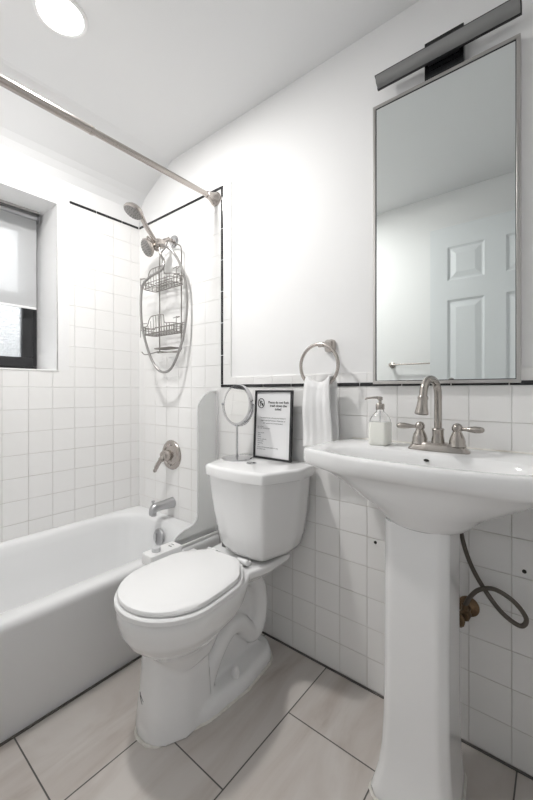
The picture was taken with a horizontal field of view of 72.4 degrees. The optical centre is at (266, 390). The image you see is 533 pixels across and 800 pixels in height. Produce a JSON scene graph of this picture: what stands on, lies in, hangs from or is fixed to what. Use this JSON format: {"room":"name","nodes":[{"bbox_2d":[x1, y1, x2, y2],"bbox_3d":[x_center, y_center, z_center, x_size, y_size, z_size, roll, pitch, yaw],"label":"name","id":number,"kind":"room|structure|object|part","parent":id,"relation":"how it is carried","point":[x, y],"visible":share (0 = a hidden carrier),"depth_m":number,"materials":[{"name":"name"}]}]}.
{"room":"bathroom","nodes":[
{"label":"bathroom","id":0,"kind":"room"},
{"bbox_2d":[0,0,418,207],"bbox_3d":[-0.421,-1.241,1.065,2.270,0.280,1.590,0,0,39],"label":"ceiling","id":1,"kind":"structure","parent":0,"point":[158,78],"depth_m":1.47,"materials":[{"name":"white paint"}]},
{"bbox_2d":[32,0,87,37],"bbox_3d":[-0.711,-1.297,1.259,0.166,0.008,0.166,0,0,39],"label":"recessed light","id":2,"kind":"object","parent":1,"relation":"in","point":[66,17],"visible":1,"depth_m":1.26,"materials":[{"name":"white plastic"}]},
{"bbox_2d":[0,633,532,799],"bbox_3d":[-0.343,1.124,1.002,2.310,0.080,1.590,0,0,39],"label":"floor","id":3,"kind":"structure","parent":0,"point":[303,730],"depth_m":1.09,"materials":[{"name":"tile"}]},
{"bbox_2d":[0,505,218,746],"bbox_3d":[-0.944,0.896,1.488,0.720,0.375,1.390,0,0,39],"label":"bathtub","id":4,"kind":"object","parent":3,"relation":"on","point":[61,638],"visible":0.79,"depth_m":1.36,"materials":[{"name":"white ceramic"}]},
{"bbox_3d":[-0.581,0.786,1.954,0.086,0.086,0.020,0,0,39],"label":"overflow plate","id":5,"kind":"part","parent":4,"relation":"part of","materials":[{"name":"silver metal"}]},
{"bbox_2d":[173,390,217,548],"bbox_3d":[-0.334,0.355,1.706,0.024,0.714,0.284,0,0,39],"label":"guard","id":6,"kind":"object","parent":4,"relation":"on","point":[205,526],"visible":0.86,"depth_m":1.75,"materials":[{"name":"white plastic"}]},
{"bbox_2d":[114,454,313,748],"bbox_3d":[-0.181,0.688,1.300,0.414,0.800,0.694,0,0,39],"label":"toilet","id":7,"kind":"object","parent":3,"relation":"on","point":[196,619],"visible":1,"depth_m":1.25,"materials":[{"name":"white ceramic"}]},
{"bbox_2d":[142,541,196,564],"bbox_3d":[-0.358,0.627,1.412,0.138,0.054,0.202,0,0,39],"label":"bidet attachment","id":8,"kind":"object","parent":7,"relation":"attached to","point":[156,553],"visible":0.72,"depth_m":1.39,"materials":[{"name":"white plastic"}]},
{"bbox_3d":[-0.423,0.608,1.395,0.033,0.016,0.033,0,0,39],"label":"knob","id":9,"kind":"part","parent":8,"relation":"part of","materials":[{"name":"grey plastic"}]},
{"bbox_3d":[-0.279,0.645,1.209,0.352,0.018,0.430,0,0,39],"label":"seat","id":10,"kind":"part","parent":7,"relation":"part of","materials":[{"name":"white plastic"}]},
{"bbox_3d":[-0.281,0.625,1.213,0.338,0.018,0.413,0,0,39],"label":"lid","id":11,"kind":"part","parent":7,"relation":"part of","materials":[{"name":"white plastic"}]},
{"bbox_3d":[-0.204,0.869,1.309,0.346,0.430,0.669,0,0,39],"label":"bowl","id":12,"kind":"part","parent":7,"relation":"part of","materials":[{"name":"white ceramic"}]},
{"bbox_2d":[221,384,254,461],"bbox_3d":[-0.123,0.133,1.559,0.134,0.318,0.149,0,0,-9],"label":"vanity mirror","id":13,"kind":"object","parent":7,"relation":"on","point":[238,406],"visible":1,"depth_m":1.54,"materials":[{"name":"silver metal"}]},
{"bbox_3d":[-0.129,0.061,1.552,0.158,0.158,0.009,0,0,44],"label":"glass","id":14,"kind":"part","parent":13,"relation":"part of","materials":[{"name":"white mirror"}]},
{"bbox_3d":[-0.126,0.215,1.556,0.009,0.136,0.009,0,0,39],"label":"stem","id":15,"kind":"part","parent":13,"relation":"part of","materials":[{"name":"silver metal"}]},
{"bbox_3d":[-0.050,0.490,1.462,0.388,0.307,0.264,0,0,39],"label":"tank","id":16,"kind":"part","parent":7,"relation":"part of","materials":[{"name":"white ceramic"}]},
{"bbox_3d":[-0.052,0.314,1.459,0.414,0.044,0.284,0,0,39],"label":"tank lid","id":17,"kind":"part","parent":7,"relation":"part of","materials":[{"name":"white ceramic"}]},
{"bbox_2d":[253,390,293,462],"bbox_3d":[0.026,0.145,1.536,0.198,0.292,0.026,0,0,39],"label":"framed notice","id":18,"kind":"object","parent":7,"relation":"on","point":[273,412],"visible":1,"depth_m":1.53,"materials":[{"name":"white paper"}]},
{"bbox_2d":[304,437,532,799],"bbox_3d":[0.449,0.630,1.013,0.702,0.912,0.382,0,0,39],"label":"pedestal sink","id":19,"kind":"object","parent":3,"relation":"on","point":[427,499],"visible":0.98,"depth_m":0.93,"materials":[{"name":"white ceramic"}]},
{"bbox_2d":[365,396,391,445],"bbox_3d":[0.369,0.099,1.208,0.078,0.159,0.062,0,0,39],"label":"soap dispenser","id":20,"kind":"object","parent":19,"relation":"on","point":[380,425],"visible":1,"depth_m":1.18,"materials":[{"name":"clear glass"}]},
{"bbox_2d":[369,409,390,422],"bbox_3d":[0.375,0.120,1.202,0.061,0.118,0.061,0,0,39],"label":"bottle","id":21,"kind":"object","parent":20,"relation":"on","point":[379,416],"depth_m":1.19,"materials":[{"name":"clear glass"}]},
{"bbox_2d":[304,438,532,534],"bbox_3d":[0.448,0.272,1.011,0.702,0.186,0.378,0,0,39],"label":"basin","id":22,"kind":"object","parent":19,"relation":"in","point":[418,492],"depth_m":0.90,"materials":[{"name":"white ceramic"}]},
{"bbox_2d":[396,375,484,453],"bbox_3d":[0.505,0.068,1.075,0.190,0.222,0.160,0,0,-1],"label":"sink faucet","id":23,"kind":"object","parent":19,"relation":"on","point":[457,443],"visible":1,"depth_m":1.06,"materials":[{"name":"silver metal"}]},
{"bbox_3d":[0.435,0.110,1.132,0.062,0.019,0.020,0,0,39],"label":"lever","id":24,"kind":"part","parent":23,"relation":"part of","materials":[{"name":"silver metal"}]},
{"bbox_3d":[0.469,0.128,1.112,0.048,0.066,0.048,0,0,39],"label":"handle","id":25,"kind":"part","parent":23,"relation":"part of","materials":[{"name":"silver metal"}]},
{"bbox_3d":[0.473,0.037,1.049,0.115,0.162,0.021,0,0,-41],"label":"spout","id":26,"kind":"part","parent":23,"relation":"part of","materials":[{"name":"silver metal"}]},
{"bbox_3d":[0.508,0.167,1.079,0.170,0.024,0.054,0,0,39],"label":"plate","id":27,"kind":"part","parent":23,"relation":"part of","materials":[{"name":"silver metal"}]},
{"bbox_3d":[0.549,0.128,1.047,0.048,0.066,0.048,0,0,39],"label":"handle","id":28,"kind":"part","parent":23,"relation":"part of","materials":[{"name":"silver metal"}]},
{"bbox_3d":[0.575,0.110,1.019,0.062,0.019,0.020,0,0,39],"label":"lever","id":29,"kind":"part","parent":23,"relation":"part of","materials":[{"name":"silver metal"}]},
{"bbox_2d":[140,0,532,376],"bbox_3d":[0.018,-0.108,1.672,2.590,2.385,0.094,0,0,39],"label":"wall","id":30,"kind":"structure","parent":0,"point":[298,164],"depth_m":1.46,"materials":[{"name":"white paint"}]},
{"bbox_2d":[0,74,220,206],"bbox_3d":[-0.689,-0.956,1.282,0.068,0.068,1.390,0,0,39],"label":"shower rod","id":31,"kind":"object","parent":30,"relation":"attached to","point":[214,198],"visible":1,"depth_m":1.33,"materials":[{"name":"silver metal"}]},
{"bbox_2d":[123,202,187,372],"bbox_3d":[-0.577,-0.518,1.866,0.297,0.855,0.186,0,0,18],"label":"shower","id":32,"kind":"object","parent":30,"relation":"attached to","point":[133,210],"visible":0.99,"depth_m":1.90,"materials":[{"name":"silver metal"}]},
{"bbox_3d":[-0.618,-0.840,1.907,0.127,0.171,0.030,0,0,-39],"label":"handle","id":33,"kind":"part","parent":32,"relation":"part of","materials":[{"name":"silver metal"}]},
{"bbox_2d":[141,235,177,256],"bbox_3d":[-0.583,-0.786,1.965,0.095,0.162,0.195,0,0,39],"label":"shower head","id":34,"kind":"object","parent":30,"relation":"attached to","point":[148,246],"visible":0.95,"depth_m":1.92},
{"bbox_2d":[140,237,183,354],"bbox_3d":[-0.566,-0.523,1.983,0.343,0.648,0.098,0,0,39],"label":"shower caddy","id":35,"kind":"object","parent":34,"relation":"hanging from","point":[171,330],"visible":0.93,"depth_m":1.96,"materials":[{"name":"silver metal"}]},
{"bbox_2d":[140,265,182,292],"bbox_3d":[-0.567,-0.606,1.981,0.343,0.105,0.094,0,0,39],"label":"basket","id":36,"kind":"object","parent":35,"relation":"on","point":[181,276],"depth_m":1.96,"materials":[{"name":"silver metal"}]},
{"bbox_2d":[140,314,183,337],"bbox_3d":[-0.567,-0.351,1.981,0.343,0.105,0.094,0,0,39],"label":"basket","id":37,"kind":"object","parent":35,"relation":"on","point":[171,330],"depth_m":1.95,"materials":[{"name":"silver metal"}]},
{"bbox_3d":[-0.540,-0.228,1.973,0.149,0.004,0.077,0,0,39],"label":"soap dish","id":38,"kind":"part","parent":35,"relation":"part of","materials":[{"name":"silver metal"}]},
{"bbox_3d":[-0.537,-0.527,2.007,0.212,0.639,0.024,0,0,39],"label":"hanging frame","id":39,"kind":"part","parent":35,"relation":"part of","materials":[{"name":"silver metal"}]},
{"bbox_3d":[-0.546,-0.815,1.996,0.021,0.053,0.091,0,0,39],"label":"arm","id":40,"kind":"part","parent":34,"relation":"part of","materials":[{"name":"silver metal"}]},
{"bbox_2d":[149,497,175,516],"bbox_3d":[-0.574,0.631,1.990,0.060,0.083,0.145,0,0,39],"label":"tub spout","id":41,"kind":"object","parent":30,"relation":"attached to","point":[168,503],"visible":1,"depth_m":1.97,"materials":[{"name":"silver metal"}]},
{"bbox_2d":[153,440,180,472],"bbox_3d":[-0.560,0.367,2.014,0.166,0.176,0.089,0,0,39],"label":"shower valve","id":42,"kind":"object","parent":30,"relation":"attached to","point":[170,454],"visible":1,"depth_m":2.01,"materials":[{"name":"silver metal"}]},
{"bbox_3d":[-0.590,0.403,2.009,0.077,0.104,0.036,0,0,2],"label":"lever","id":43,"kind":"part","parent":42,"relation":"part of","materials":[{"name":"silver metal"}]},
{"bbox_2d":[139,186,220,228],"bbox_3d":[-0.505,-1.002,2.026,0.720,0.013,0.006,0,0,39],"label":"trim","id":44,"kind":"structure","parent":30,"relation":"attached to","point":[218,188],"depth_m":2.00,"materials":[{"name":"black tile"}]},
{"bbox_2d":[221,186,222,383],"bbox_3d":[-0.219,-0.518,1.795,0.013,0.978,0.006,0,0,39],"label":"trim","id":45,"kind":"structure","parent":30,"relation":"attached to","point":[221,186],"depth_m":1.79,"materials":[{"name":"black tile"}]},
{"bbox_2d":[299,339,339,383],"bbox_3d":[0.217,-0.102,1.403,0.175,0.190,0.076,0,0,39],"label":"towel ring","id":46,"kind":"object","parent":30,"relation":"attached to","point":[329,345],"visible":0.77,"depth_m":1.39,"materials":[{"name":"silver metal"}]},
{"bbox_3d":[0.230,-0.173,1.397,0.042,0.048,0.068,0,0,39],"label":"wall post","id":47,"kind":"part","parent":46,"relation":"part of","materials":[{"name":"silver metal"}]},
{"bbox_2d":[303,375,338,446],"bbox_3d":[0.204,0.080,1.379,0.126,0.272,0.078,0,0,39],"label":"hand towel","id":48,"kind":"object","parent":30,"relation":"attached to","point":[320,413],"visible":0.93,"depth_m":1.36,"materials":[{"name":"white fabric"}]},
{"bbox_2d":[139,182,532,776],"bbox_3d":[0.057,0.037,1.577,2.170,2.094,0.007,0,0,39],"label":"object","id":49,"kind":"structure","parent":30,"relation":"attached to","point":[326,602],"depth_m":1.41,"materials":[{"name":"tile"}]},
{"bbox_2d":[221,380,532,386],"bbox_3d":[0.337,-0.022,1.346,1.442,0.013,0.006,0,0,39],"label":"trim","id":50,"kind":"structure","parent":30,"relation":"attached to","point":[523,382],"depth_m":1.30,"materials":[{"name":"black tile"}]},
{"bbox_2d":[262,631,532,779],"bbox_3d":[0.325,1.082,1.352,1.470,0.004,0.007,0,0,39],"label":"trim","id":51,"kind":"structure","parent":30,"relation":"attached to","point":[268,635],"depth_m":1.30,"materials":[{"name":"grey tile"}]},
{"bbox_2d":[373,33,520,383],"bbox_3d":[0.552,-0.511,1.163,0.430,0.978,0.028,0,0,39],"label":"wall mirror","id":52,"kind":"object","parent":30,"relation":"attached to","point":[447,147],"visible":1,"depth_m":1.13,"materials":[{"name":"silver metal"}]},
{"bbox_2d":[375,0,521,90],"bbox_3d":[0.549,-1.063,1.137,0.409,0.121,0.072,0,0,39],"label":"light","id":53,"kind":"object","parent":30,"relation":"attached to","point":[446,51],"visible":0.89,"depth_m":1.12,"materials":[{"name":"black"}]},
{"bbox_3d":[0.551,-1.053,1.139,0.090,0.024,0.014,0,0,39],"label":"arm","id":54,"kind":"part","parent":53,"relation":"part of","materials":[{"name":"black plastic"}]},
{"bbox_3d":[0.565,-1.063,1.155,0.114,0.121,0.024,0,0,39],"label":"wall plate","id":55,"kind":"part","parent":53,"relation":"part of","materials":[{"name":"black metal"}]},
{"bbox_2d":[460,533,528,628],"bbox_3d":[0.637,0.520,1.044,0.190,0.344,0.092,0,0,39],"label":"supply hose","id":56,"kind":"object","parent":30,"relation":"attached to","point":[469,608],"visible":0.9,"depth_m":1.06,"materials":[{"name":"grey metal"}]},
{"bbox_3d":[0.559,0.669,1.064,0.017,0.044,0.044,0,0,-34],"label":"handle","id":57,"kind":"part","parent":56,"relation":"part of","materials":[{"name":"gold metal"}]},
{"bbox_3d":[-1.345,-0.108,1.812,0.294,2.385,1.590,0,0,39],"label":"wall","id":58,"kind":"structure","parent":0,"visible":0},
{"bbox_2d":[0,225,36,368],"bbox_3d":[-1.536,-0.532,1.771,0.063,0.852,0.738,0,0,39],"label":"window","id":59,"kind":"structure","parent":58,"relation":"in","point":[18,326],"depth_m":1.99,"materials":[{"name":"grey"}]},
{"bbox_3d":[-1.534,-0.326,1.770,0.004,0.320,0.618,0,0,39],"label":"pane","id":60,"kind":"part","parent":59,"relation":"part of","materials":[{"name":"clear glass"}]},
{"bbox_3d":[-1.533,-0.323,1.769,0.036,0.386,0.694,0,0,39],"label":"sash","id":61,"kind":"part","parent":59,"relation":"part of","materials":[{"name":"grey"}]},
{"bbox_2d":[0,199,39,309],"bbox_3d":[-1.477,-0.705,1.724,0.054,0.527,0.714,0,0,39],"label":"roller blind","id":62,"kind":"object","parent":59,"relation":"attached to","point":[17,227],"visible":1,"depth_m":1.93,"materials":[{"name":"fabric"}]},
{"bbox_3d":[-1.479,-0.447,1.728,0.010,0.012,0.690,0,0,39],"label":"rail","id":63,"kind":"part","parent":62,"relation":"part of","materials":[{"name":"white plastic"}]},
{"bbox_3d":[-1.461,-0.962,1.716,0.020,0.012,0.695,0,0,39],"label":"head rail","id":64,"kind":"part","parent":62,"relation":"part of","materials":[{"name":"silver metal"}]},
{"bbox_2d":[0,182,57,369],"bbox_3d":[-1.438,-0.539,1.692,0.301,0.866,0.754,0,0,39],"label":"trim","id":65,"kind":"structure","parent":58,"relation":"attached to","point":[46,229],"depth_m":1.95,"materials":[{"name":"white paint"}]},
{"bbox_2d":[0,368,59,371],"bbox_3d":[-1.433,-0.102,1.696,0.303,0.008,0.758,0,0,39],"label":"trim","id":66,"kind":"structure","parent":58,"relation":"attached to","point":[0,368],"depth_m":1.79,"materials":[{"name":"tile"}]},
{"bbox_2d":[0,202,138,542],"bbox_3d":[-1.228,0.037,1.718,0.007,2.094,1.390,0,0,39],"label":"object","id":67,"kind":"structure","parent":58,"relation":"attached to","point":[69,439],"depth_m":2.00,"materials":[{"name":"tile"}]},
{"bbox_2d":[0,154,138,369],"bbox_3d":[-1.228,-0.611,1.718,0.008,1.010,1.390,0,0,39],"label":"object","id":68,"kind":"structure","parent":58,"relation":"attached to","point":[16,174],"depth_m":1.91,"materials":[{"name":"white paint"}]},
{"bbox_2d":[69,201,137,228],"bbox_3d":[-0.920,-1.002,2.093,0.006,0.013,0.405,0,0,39],"label":"trim","id":69,"kind":"structure","parent":58,"relation":"attached to","point":[70,202],"depth_m":2.07,"materials":[{"name":"black tile"}]}
]}

